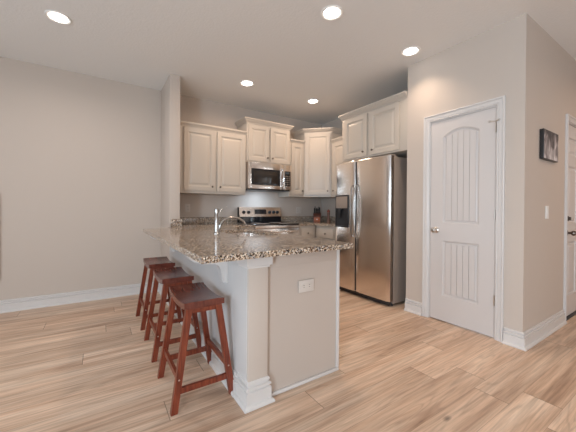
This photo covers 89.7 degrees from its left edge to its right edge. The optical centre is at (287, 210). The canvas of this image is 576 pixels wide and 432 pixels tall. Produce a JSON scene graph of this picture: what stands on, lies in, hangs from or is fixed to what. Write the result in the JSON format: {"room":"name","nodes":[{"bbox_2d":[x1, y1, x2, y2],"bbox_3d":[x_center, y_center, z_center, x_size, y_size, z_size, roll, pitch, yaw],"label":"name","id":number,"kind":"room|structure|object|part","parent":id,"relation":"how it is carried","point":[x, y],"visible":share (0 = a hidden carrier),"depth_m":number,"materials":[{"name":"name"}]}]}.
{"room":"kitchen","nodes":[
{"label":"kitchen","id":0,"kind":"room"},
{"bbox_2d":[0,57,321,299],"bbox_3d":[-2.196,-0.275,3.749,6.920,2.738,0.130,0,0,-33],"label":"wall","id":1,"kind":"structure","parent":0,"point":[80,154],"depth_m":3.50,"materials":[{"name":"beige paint"}]},
{"bbox_2d":[0,282,159,312],"bbox_3d":[-3.339,1.026,2.919,3.803,0.133,0.032,0,0,-33],"label":"baseboard","id":2,"kind":"structure","parent":1,"relation":"attached to","point":[25,303],"depth_m":3.41,"materials":[{"name":"grey paint"}]},
{"bbox_2d":[185,204,189,211],"bbox_3d":[-1.443,-0.039,4.160,0.074,0.118,0.009,0,0,-33],"label":"wall outlet","id":3,"kind":"object","parent":1,"relation":"attached to","point":[187,206],"visible":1,"depth_m":4.16,"materials":[{"name":"beige plastic"}]},
{"bbox_2d":[180,217,236,223],"bbox_3d":[-1.215,0.142,4.302,0.976,0.098,0.020,0,0,-33],"label":"backsplash","id":4,"kind":"structure","parent":1,"relation":"attached to","point":[185,220],"depth_m":4.26,"materials":[{"name":"stone"}]},
{"bbox_2d":[180,120,246,195],"bbox_3d":[-1.121,-0.706,4.138,0.995,0.937,0.384,0,0,-33],"label":"upper cabinet","id":5,"kind":"object","parent":1,"relation":"attached to","point":[212,158],"visible":0.91,"depth_m":3.99,"materials":[{"name":"beige paint"}]},
{"bbox_3d":[-1.191,-0.689,3.909,0.413,0.824,0.018,0,0,-33],"label":"door","id":6,"kind":"part","parent":5,"relation":"part of","materials":[{"name":"beige paint"}]},
{"bbox_3d":[-1.031,-1.146,4.003,0.994,0.055,0.030,0,0,-33],"label":"crown moulding","id":7,"kind":"part","parent":5,"relation":"part of","materials":[{"name":"beige paint"}]},
{"bbox_3d":[-0.813,-0.688,4.156,0.424,0.824,0.018,0,0,-33],"label":"door","id":8,"kind":"part","parent":5,"relation":"part of","materials":[{"name":"beige paint"}]},
{"bbox_2d":[235,116,293,164],"bbox_3d":[-0.374,-1.053,4.610,0.860,0.641,0.404,0,0,-33],"label":"upper cabinet","id":9,"kind":"object","parent":1,"relation":"attached to","point":[266,141],"visible":0.75,"depth_m":4.44,"materials":[{"name":"beige paint"}]},
{"bbox_3d":[-0.440,-1.018,4.372,0.346,0.529,0.018,0,0,-33],"label":"door","id":10,"kind":"part","parent":9,"relation":"part of","materials":[{"name":"beige paint"}]},
{"bbox_3d":[-0.367,-1.337,4.600,0.860,0.072,0.383,0,0,-33],"label":"crown moulding","id":11,"kind":"part","parent":9,"relation":"part of","materials":[{"name":"beige paint"}]},
{"bbox_3d":[-0.294,-1.018,4.487,0.764,0.573,0.012,0,0,-33],"label":"frame","id":12,"kind":"part","parent":9,"relation":"part of","materials":[{"name":"beige paint"}]},
{"bbox_2d":[246,161,290,191],"bbox_3d":[-0.357,-0.521,4.589,0.757,0.414,0.460,0,0,-33],"label":"microwave","id":13,"kind":"object","parent":9,"relation":"attached to","point":[260,177],"visible":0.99,"depth_m":4.43,"materials":[{"name":"silver metal"}]},
{"bbox_3d":[-0.018,-0.528,4.630,0.145,0.396,0.044,0,0,-33],"label":"control panel","id":14,"kind":"part","parent":13,"relation":"part of","materials":[{"name":"silver metal"}]},
{"bbox_3d":[-0.126,-1.017,4.577,0.344,0.529,0.018,0,0,-33],"label":"door","id":15,"kind":"part","parent":9,"relation":"part of","materials":[{"name":"beige paint"}]},
{"bbox_2d":[278,138,304,196],"bbox_3d":[0.066,-0.704,4.913,0.300,0.937,0.384,0,0,-33],"label":"upper cabinet","id":16,"kind":"object","parent":1,"relation":"attached to","point":[296,146],"visible":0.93,"depth_m":4.78,"materials":[{"name":"beige paint"}]},
{"bbox_3d":[0.140,-0.677,4.798,0.300,0.886,0.012,0,0,-33],"label":"frame","id":17,"kind":"part","parent":16,"relation":"part of","materials":[{"name":"beige paint"}]},
{"bbox_3d":[0.155,-0.686,4.787,0.246,0.824,0.018,0,0,-33],"label":"door","id":18,"kind":"part","parent":16,"relation":"part of","materials":[{"name":"beige paint"}]},
{"bbox_3d":[0.155,-1.144,4.777,0.300,0.055,0.030,0,0,-33],"label":"crown moulding","id":19,"kind":"part","parent":16,"relation":"part of","materials":[{"name":"beige paint"}]},
{"bbox_2d":[281,216,312,221],"bbox_3d":[0.239,0.145,5.251,0.956,0.098,0.020,0,0,-33],"label":"backsplash","id":20,"kind":"structure","parent":1,"relation":"attached to","point":[283,218],"depth_m":5.18,"materials":[{"name":"stone"}]},
{"bbox_2d":[296,207,300,213],"bbox_3d":[0.194,-0.011,5.228,0.118,0.120,0.009,0,0,-33],"label":"wall outlet","id":21,"kind":"object","parent":1,"relation":"attached to","point":[298,209],"visible":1,"depth_m":5.22,"materials":[{"name":"beige plastic"}]},
{"bbox_2d":[291,127,342,197],"bbox_3d":[0.536,-0.802,5.028,0.704,1.137,0.704,0,0,-33],"label":"upper cabinet","id":22,"kind":"object","parent":1,"relation":"attached to","point":[317,145],"visible":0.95,"depth_m":4.80,"materials":[{"name":"beige paint"}]},
{"bbox_3d":[0.517,-1.334,4.916,0.988,0.072,0.281,0,0,12],"label":"crown moulding","id":23,"kind":"part","parent":22,"relation":"part of","materials":[{"name":"beige paint"}]},
{"bbox_3d":[0.493,-0.766,4.823,0.446,1.067,0.012,0,0,12],"label":"frame","id":24,"kind":"part","parent":22,"relation":"part of","materials":[{"name":"beige paint"}]},
{"bbox_3d":[0.490,-0.776,4.807,0.402,1.011,0.020,0,0,12],"label":"door","id":25,"kind":"part","parent":22,"relation":"part of","materials":[{"name":"beige paint"}]},
{"bbox_2d":[160,74,246,380],"bbox_3d":[-0.939,-0.261,2.838,0.119,2.738,2.770,0,0,-33],"label":"wall","id":26,"kind":"structure","parent":0,"point":[234,306],"depth_m":2.55,"materials":[{"name":"grey paint"}]},
{"bbox_2d":[171,219,181,226],"bbox_3d":[-1.512,0.144,3.745,0.128,0.098,0.627,0,0,-33],"label":"backsplash","id":27,"kind":"structure","parent":26,"relation":"attached to","point":[174,222],"depth_m":3.48,"materials":[{"name":"stone"}]},
{"bbox_2d":[158,283,237,397],"bbox_3d":[-1.033,1.041,2.839,0.032,0.133,2.625,0,0,-33],"label":"baseboard","id":28,"kind":"structure","parent":26,"relation":"attached to","point":[215,363],"depth_m":2.04,"materials":[{"name":"grey paint"}]},
{"bbox_2d":[186,256,227,282],"bbox_3d":[-0.518,0.357,1.851,0.252,0.224,0.084,0,0,-33],"label":"corbel","id":29,"kind":"object","parent":26,"relation":"attached to","point":[222,267],"visible":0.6,"depth_m":1.88,"materials":[{"name":"grey paint"}]},
{"bbox_2d":[234,373,274,413],"bbox_3d":[-0.200,1.047,1.715,0.193,0.146,0.162,0,0,-33],"label":"trim","id":30,"kind":"structure","parent":26,"relation":"attached to","point":[253,395],"depth_m":1.66,"materials":[{"name":"grey paint"}]},
{"bbox_2d":[236,257,272,268],"bbox_3d":[-0.199,0.290,1.716,0.165,0.074,0.148,0,0,-33],"label":"trim","id":31,"kind":"structure","parent":26,"relation":"attached to","point":[267,261],"depth_m":1.66,"materials":[{"name":"grey paint"}]},
{"bbox_2d":[247,267,267,381],"bbox_3d":[-0.207,0.669,1.727,0.125,0.700,0.128,0,0,-33],"label":"column","id":32,"kind":"structure","parent":26,"relation":"attached to","point":[257,278],"depth_m":1.67,"materials":[{"name":"beige paint"}]},
{"bbox_2d":[0,289,575,431],"bbox_3d":[1.024,1.190,1.264,9.600,0.120,7.877,0,0,-33],"label":"floor","id":33,"kind":"structure","parent":0,"point":[87,366],"depth_m":1.91,"materials":[{"name":"brown wood"}]},
{"bbox_2d":[136,257,181,330],"bbox_3d":[-1.322,0.804,2.955,0.376,0.600,0.444,0,0,-33],"label":"bar stool","id":34,"kind":"object","parent":33,"relation":"on","point":[152,263],"visible":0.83,"depth_m":2.85,"materials":[{"name":"brown wood"}]},
{"bbox_3d":[-1.536,0.822,3.050,0.129,0.562,0.038,0,0,-19],"label":"leg","id":35,"kind":"part","parent":34,"relation":"part of","materials":[{"name":"brown wood"}]},
{"bbox_3d":[-1.321,0.825,2.721,0.038,0.562,0.129,1,1,43],"label":"leg","id":36,"kind":"part","parent":34,"relation":"part of","materials":[{"name":"brown wood"}]},
{"bbox_3d":[-1.320,0.534,2.954,0.234,0.059,0.424,0,0,-33],"label":"seat","id":37,"kind":"part","parent":34,"relation":"part of","materials":[{"name":"brown wood"}]},
{"bbox_3d":[-1.107,0.826,2.861,0.129,0.562,0.038,0,0,-19],"label":"leg","id":38,"kind":"part","parent":34,"relation":"part of","materials":[{"name":"brown wood"}]},
{"bbox_2d":[144,267,200,362],"bbox_3d":[-0.959,0.810,2.404,0.376,0.600,0.444,0,0,-33],"label":"bar stool","id":39,"kind":"object","parent":33,"relation":"on","point":[172,276],"visible":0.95,"depth_m":2.30,"materials":[{"name":"brown wood"}]},
{"bbox_3d":[-1.174,0.828,2.498,0.129,0.562,0.038,0,0,-19],"label":"leg","id":40,"kind":"part","parent":39,"relation":"part of","materials":[{"name":"brown wood"}]},
{"bbox_3d":[-0.959,0.831,2.169,0.038,0.562,0.129,1,1,43],"label":"leg","id":41,"kind":"part","parent":39,"relation":"part of","materials":[{"name":"brown wood"}]},
{"bbox_3d":[-0.958,0.540,2.402,0.234,0.059,0.424,0,0,-33],"label":"seat","id":42,"kind":"part","parent":39,"relation":"part of","materials":[{"name":"brown wood"}]},
{"bbox_3d":[-0.745,0.831,2.309,0.129,0.562,0.038,0,0,-19],"label":"leg","id":43,"kind":"part","parent":39,"relation":"part of","materials":[{"name":"brown wood"}]},
{"bbox_2d":[157,282,233,416],"bbox_3d":[-0.598,0.816,1.857,0.376,0.600,0.444,0,0,-33],"label":"bar stool","id":44,"kind":"object","parent":33,"relation":"on","point":[193,297],"visible":0.98,"depth_m":1.75,"materials":[{"name":"brown wood"}]},
{"bbox_3d":[-0.813,0.833,1.952,0.129,0.562,0.038,0,0,-19],"label":"leg","id":45,"kind":"part","parent":44,"relation":"part of","materials":[{"name":"brown wood"}]},
{"bbox_3d":[-0.598,0.837,1.623,0.038,0.562,0.129,1,1,43],"label":"leg","id":46,"kind":"part","parent":44,"relation":"part of","materials":[{"name":"brown wood"}]},
{"bbox_3d":[-0.596,0.545,1.856,0.234,0.059,0.424,0,0,-33],"label":"seat","id":47,"kind":"part","parent":44,"relation":"part of","materials":[{"name":"brown wood"}]},
{"bbox_3d":[-0.598,0.834,2.092,0.038,0.562,0.129,1,1,43],"label":"leg","id":48,"kind":"part","parent":44,"relation":"part of","materials":[{"name":"brown wood"}]},
{"bbox_3d":[-0.383,0.837,1.763,0.129,0.562,0.038,0,0,-19],"label":"leg","id":49,"kind":"part","parent":44,"relation":"part of","materials":[{"name":"brown wood"}]},
{"bbox_2d":[237,207,299,235],"bbox_3d":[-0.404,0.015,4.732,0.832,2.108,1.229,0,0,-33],"label":"stove","id":50,"kind":"object","parent":33,"relation":"on","point":[267,218],"visible":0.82,"depth_m":4.57,"materials":[{"name":"silver metal"}]},
{"bbox_3d":[-0.460,0.068,4.750,0.758,0.239,0.086,0,0,-33],"label":"panel","id":51,"kind":"part","parent":50,"relation":"part of","materials":[{"name":"silver metal"}]},
{"bbox_2d":[242,222,298,225],"bbox_3d":[-0.292,0.199,4.492,0.758,0.016,0.528,0,0,-33],"label":"cooktop","id":52,"kind":"object","parent":50,"relation":"in","point":[258,223],"depth_m":4.36,"materials":[{"name":"black glass"}]},
{"bbox_3d":[-0.147,0.232,4.269,0.750,0.042,0.032,0,0,-33],"label":"rail","id":53,"kind":"part","parent":50,"relation":"part of","materials":[{"name":"silver metal"}]},
{"bbox_3d":[-0.147,0.561,4.268,0.750,0.605,0.039,0,0,-33],"label":"oven door","id":54,"kind":"part","parent":50,"relation":"part of","materials":[{"name":"silver metal"}]},
{"bbox_3d":[-0.118,0.304,4.225,0.638,0.023,0.063,0,0,-33],"label":"handle","id":55,"kind":"part","parent":50,"relation":"part of","materials":[{"name":"silver metal"}]},
{"bbox_2d":[267,250,339,396],"bbox_3d":[-0.457,0.676,2.792,0.638,0.870,2.166,0,0,-33],"label":"peninsula end panel","id":56,"kind":"object","parent":33,"relation":"on","point":[303,344],"visible":0.48,"depth_m":1.88,"materials":[{"name":"beige paint"}]},
{"bbox_2d":[143,217,352,263],"bbox_3d":[-0.607,0.172,2.962,1.422,0.131,2.930,0,0,-33],"label":"countertop","id":57,"kind":"structure","parent":56,"relation":"on","point":[193,237],"depth_m":1.99,"materials":[{"name":"stone"}]},
{"bbox_2d":[213,207,246,233],"bbox_3d":[-0.524,0.084,2.644,0.324,0.242,0.060,0,0,-33],"label":"faucet","id":58,"kind":"object","parent":57,"relation":"on","point":[217,226],"visible":0.98,"depth_m":2.56,"materials":[{"name":"grey metal"}]},
{"bbox_3d":[-0.510,0.117,2.654,0.290,0.128,0.020,0,0,-33],"label":"spout","id":59,"kind":"part","parent":58,"relation":"part of","materials":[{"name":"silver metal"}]},
{"bbox_2d":[228,233,265,236],"bbox_3d":[-0.401,0.345,2.758,0.399,0.208,0.774,0,0,-33],"label":"sink","id":60,"kind":"object","parent":57,"relation":"in","point":[238,234],"visible":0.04,"depth_m":3.10,"materials":[{"name":"silver metal"}]},
{"bbox_3d":[0.124,1.111,1.893,0.549,0.020,0.018,0,0,-33],"label":"shoe moulding","id":61,"kind":"part","parent":56,"relation":"part of","materials":[{"name":"grey paint"}]},
{"bbox_2d":[298,279,313,292],"bbox_3d":[0.120,0.487,1.882,0.122,0.078,0.009,0,0,-33],"label":"wall outlet","id":62,"kind":"object","parent":56,"relation":"attached to","point":[304,285],"visible":1,"depth_m":1.88,"materials":[{"name":"beige plastic"}]},
{"bbox_3d":[0.338,0.676,2.061,0.024,0.848,0.060,0,0,-33],"label":"corner trim","id":63,"kind":"part","parent":56,"relation":"part of","materials":[{"name":"grey paint"}]},
{"bbox_2d":[298,225,314,237],"bbox_3d":[0.149,0.667,4.816,0.333,0.870,0.659,0,0,-33],"label":"base cabinet","id":64,"kind":"object","parent":33,"relation":"on","point":[308,231],"visible":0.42,"depth_m":4.57,"materials":[{"name":"beige paint"}]},
{"bbox_3d":[0.305,0.343,4.567,0.250,0.142,0.018,0,0,-33],"label":"drawer","id":65,"kind":"part","parent":64,"relation":"part of","materials":[{"name":"beige paint"}]},
{"bbox_2d":[316,225,335,240],"bbox_3d":[0.849,0.672,4.576,0.669,0.870,0.599,0,0,-33],"label":"base cabinet","id":66,"kind":"object","parent":33,"relation":"on","point":[322,232],"visible":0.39,"depth_m":4.43,"materials":[{"name":"beige paint"}]},
{"bbox_2d":[281,216,334,226],"bbox_3d":[0.564,0.167,4.750,0.957,0.131,1.214,0,0,-33],"label":"countertop","id":67,"kind":"structure","parent":66,"relation":"on","point":[302,220],"depth_m":5.10,"materials":[{"name":"stone"}]},
{"bbox_2d":[313,206,320,221],"bbox_3d":[0.518,0.058,5.185,0.132,0.275,0.155,0,0,5],"label":"knife block","id":68,"kind":"object","parent":67,"relation":"on","point":[316,215],"visible":1,"depth_m":5.13,"materials":[{"name":"brown wood"}]},
{"bbox_2d":[327,209,329,221],"bbox_3d":[0.715,0.085,5.125,0.060,0.225,0.059,0,0,-33],"label":"pepper mill","id":69,"kind":"object","parent":67,"relation":"on","point":[328,210],"visible":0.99,"depth_m":5.11,"materials":[{"name":"brown wood"}]},
{"bbox_3d":[0.587,0.346,4.436,0.018,0.142,0.340,0,0,-33],"label":"drawer","id":70,"kind":"part","parent":66,"relation":"part of","materials":[{"name":"beige paint"}]},
{"bbox_2d":[335,154,406,305],"bbox_3d":[1.192,0.226,3.882,0.798,1.774,0.921,0,0,-33],"label":"refrigerator","id":71,"kind":"object","parent":33,"relation":"on","point":[371,196],"visible":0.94,"depth_m":3.51,"materials":[{"name":"silver metal"}]},
{"bbox_3d":[0.736,-0.114,3.958,0.014,0.160,0.214,0,0,-33],"label":"control panel","id":72,"kind":"part","parent":71,"relation":"part of","materials":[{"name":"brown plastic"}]},
{"bbox_3d":[0.794,0.198,3.946,0.069,1.703,0.379,0,0,-33],"label":"freezer door","id":73,"kind":"part","parent":71,"relation":"part of","materials":[{"name":"silver metal"}]},
{"bbox_3d":[0.828,0.005,3.772,0.069,0.685,0.023,0,1,-43],"label":"handle","id":74,"kind":"part","parent":71,"relation":"part of","materials":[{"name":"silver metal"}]},
{"bbox_3d":[0.862,0.005,3.722,0.068,0.685,0.024,0,0,-23],"label":"handle","id":75,"kind":"part","parent":71,"relation":"part of","materials":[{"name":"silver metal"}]},
{"bbox_3d":[1.047,0.202,3.558,0.069,1.703,0.536,0,0,-33],"label":"fridge door","id":76,"kind":"part","parent":71,"relation":"part of","materials":[{"name":"silver metal"}]},
{"bbox_2d":[0,0,575,124],"bbox_3d":[1.041,-1.683,1.245,9.600,0.150,7.877,0,0,-33],"label":"ceiling","id":77,"kind":"structure","parent":0,"point":[292,55],"depth_m":2.76,"materials":[{"name":"white paint"}]},
{"bbox_2d":[44,10,71,24],"bbox_3d":[-1.938,-1.626,2.444,0.184,0.016,0.184,0,0,-33],"label":"recessed light","id":78,"kind":"object","parent":77,"relation":"in","point":[58,17],"visible":1,"depth_m":2.43,"materials":[{"name":"white plastic"}]},
{"bbox_3d":[-1.938,-1.625,2.444,0.132,0.015,0.132,0,0,-33],"label":"bulb","id":79,"kind":"part","parent":78,"relation":"part of","materials":[{"name":"white glass"}]},
{"bbox_2d":[240,80,253,86],"bbox_3d":[-0.525,-1.625,3.704,0.184,0.016,0.184,0,0,-33],"label":"recessed light","id":80,"kind":"object","parent":77,"relation":"in","point":[247,83],"visible":1,"depth_m":3.68,"materials":[{"name":"white plastic"}]},
{"bbox_3d":[-0.525,-1.625,3.704,0.132,0.015,0.132,0,0,-33],"label":"bulb","id":81,"kind":"part","parent":80,"relation":"part of","materials":[{"name":"white glass"}]},
{"bbox_2d":[307,99,318,103],"bbox_3d":[0.372,-1.624,4.306,0.184,0.016,0.184,0,0,-33],"label":"recessed light","id":82,"kind":"object","parent":77,"relation":"in","point":[311,101],"visible":1,"depth_m":4.29,"materials":[{"name":"white plastic"}]},
{"bbox_2d":[321,5,342,20],"bbox_3d":[0.359,-1.611,2.367,0.184,0.016,0.184,0,0,-33],"label":"recessed light","id":83,"kind":"object","parent":77,"relation":"in","point":[331,12],"visible":1,"depth_m":2.35,"materials":[{"name":"white plastic"}]},
{"bbox_3d":[0.359,-1.611,2.367,0.132,0.015,0.132,0,0,-33],"label":"bulb","id":84,"kind":"part","parent":83,"relation":"part of","materials":[{"name":"white glass"}]},
{"bbox_2d":[401,46,420,55],"bbox_3d":[1.242,-1.609,2.932,0.184,0.016,0.184,0,0,-33],"label":"recessed light","id":85,"kind":"object","parent":77,"relation":"in","point":[412,50],"visible":1,"depth_m":2.91,"materials":[{"name":"white plastic"}]},
{"bbox_3d":[1.242,-1.609,2.932,0.132,0.015,0.132,0,0,-33],"label":"bulb","id":86,"kind":"part","parent":85,"relation":"part of","materials":[{"name":"white glass"}]},
{"bbox_2d":[321,119,342,215],"bbox_3d":[1.308,-0.259,4.601,0.120,2.738,2.273,0,0,-33],"label":"wall","id":87,"kind":"structure","parent":0,"point":[326,203],"depth_m":5.30,"materials":[{"name":"beige paint"}]},
{"bbox_2d":[321,216,334,221],"bbox_3d":[0.962,0.151,4.998,0.020,0.098,1.194,0,0,-33],"label":"backsplash","id":88,"kind":"structure","parent":87,"relation":"attached to","point":[323,218],"depth_m":5.29,"materials":[{"name":"stone"}]},
{"bbox_2d":[330,137,345,196],"bbox_3d":[0.990,-0.697,4.626,0.385,0.937,0.558,0,0,-33],"label":"upper cabinet","id":89,"kind":"object","parent":87,"relation":"attached to","point":[336,159],"visible":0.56,"depth_m":4.69,"materials":[{"name":"beige paint"}]},
{"bbox_3d":[0.875,-0.671,4.551,0.012,0.886,0.558,0,0,-33],"label":"frame","id":90,"kind":"part","parent":89,"relation":"part of","materials":[{"name":"beige paint"}]},
{"bbox_3d":[0.860,-1.138,4.537,0.030,0.055,0.558,0,0,-33],"label":"crown moulding","id":91,"kind":"part","parent":89,"relation":"part of","materials":[{"name":"beige paint"}]},
{"bbox_2d":[338,91,407,161],"bbox_3d":[1.290,-1.022,3.881,0.669,0.658,1.092,0,0,-33],"label":"upper cabinet","id":92,"kind":"object","parent":87,"relation":"attached to","point":[378,128],"visible":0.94,"depth_m":3.61,"materials":[{"name":"beige paint"}]},
{"bbox_3d":[0.913,-0.991,3.917,0.018,0.546,0.405,0,0,-33],"label":"door","id":93,"kind":"part","parent":92,"relation":"part of","materials":[{"name":"beige paint"}]},
{"bbox_3d":[1.263,-1.315,3.861,0.598,0.072,1.092,0,0,-33],"label":"crown moulding","id":94,"kind":"part","parent":92,"relation":"part of","materials":[{"name":"beige paint"}]},
{"bbox_3d":[1.168,-0.987,3.527,0.018,0.546,0.433,0,0,-33],"label":"door","id":95,"kind":"part","parent":92,"relation":"part of","materials":[{"name":"beige paint"}]},
{"bbox_2d":[406,20,509,329],"bbox_3d":[1.923,-0.245,3.069,0.765,2.738,0.964,0,0,-33],"label":"wall","id":96,"kind":"structure","parent":0,"point":[474,70],"depth_m":2.91,"materials":[{"name":"beige paint"}]},
{"bbox_2d":[404,298,421,315],"bbox_3d":[1.372,1.053,3.178,0.032,0.133,0.202,0,0,-33],"label":"baseboard","id":97,"kind":"structure","parent":96,"relation":"attached to","point":[415,307],"depth_m":3.17,"materials":[{"name":"white paint"}]},
{"bbox_2d":[422,95,505,342],"bbox_3d":[1.671,0.069,2.796,0.181,2.110,0.736,0,0,-33],"label":"door","id":98,"kind":"structure","parent":96,"relation":"in","point":[464,147],"depth_m":2.74,"materials":[{"name":"grey paint"}]},
{"bbox_3d":[1.497,0.197,2.962,0.072,0.062,0.062,0,0,-33],"label":"knob","id":99,"kind":"part","parent":98,"relation":"part of","materials":[{"name":"silver metal"}]},
{"bbox_3d":[1.658,0.582,2.794,0.008,0.491,0.266,0,0,-33],"label":"plank panel","id":100,"kind":"part","parent":98,"relation":"part of","materials":[{"name":"grey paint"}]},
{"bbox_3d":[1.664,-0.341,2.788,0.008,0.866,0.266,0,0,-33],"label":"plank panel","id":101,"kind":"part","parent":98,"relation":"part of","materials":[{"name":"grey paint"}]},
{"bbox_2d":[506,13,575,331],"bbox_3d":[3.277,-0.238,3.309,3.295,2.738,0.115,0,0,-33],"label":"wall","id":102,"kind":"structure","parent":0,"point":[542,75],"depth_m":2.48,"materials":[{"name":"beige paint"}]},
{"bbox_2d":[502,309,566,350],"bbox_3d":[2.312,1.062,2.683,1.065,0.133,0.164,0,0,-33],"label":"baseboard","id":103,"kind":"structure","parent":102,"relation":"attached to","point":[526,340],"depth_m":2.46,"materials":[{"name":"grey paint"}]},
{"bbox_2d":[545,206,548,218],"bbox_3d":[2.370,0.015,2.644,0.074,0.118,0.009,0,0,-33],"label":"light switch","id":104,"kind":"object","parent":102,"relation":"attached to","point":[546,207],"visible":1,"depth_m":2.63,"materials":[{"name":"white plastic"}]},
{"bbox_2d":[539,128,557,162],"bbox_3d":[2.371,-0.585,2.626,0.390,0.260,0.031,0,0,-33],"label":"picture","id":105,"kind":"object","parent":102,"relation":"attached to","point":[548,142],"visible":1,"depth_m":2.57,"materials":[{"name":"black plastic"}]},
{"bbox_2d":[544,129,557,161],"bbox_3d":[2.379,-0.585,2.614,0.376,0.248,0.001,0,0,-33],"label":"print","id":106,"kind":"object","parent":105,"relation":"attached to","point":[550,138],"depth_m":2.60},
{"bbox_2d":[563,114,575,320],"bbox_3d":[3.219,0.077,3.238,1.046,2.108,0.175,0,0,-33],"label":"door","id":107,"kind":"structure","parent":102,"relation":"in","point":[569,284],"depth_m":3.08,"materials":[{"name":"grey paint"}]},
{"bbox_3d":[2.924,0.231,2.986,0.062,0.062,0.072,0,0,-33],"label":"knob","id":108,"kind":"part","parent":107,"relation":"part of","materials":[{"name":"grey metal"}]}
]}

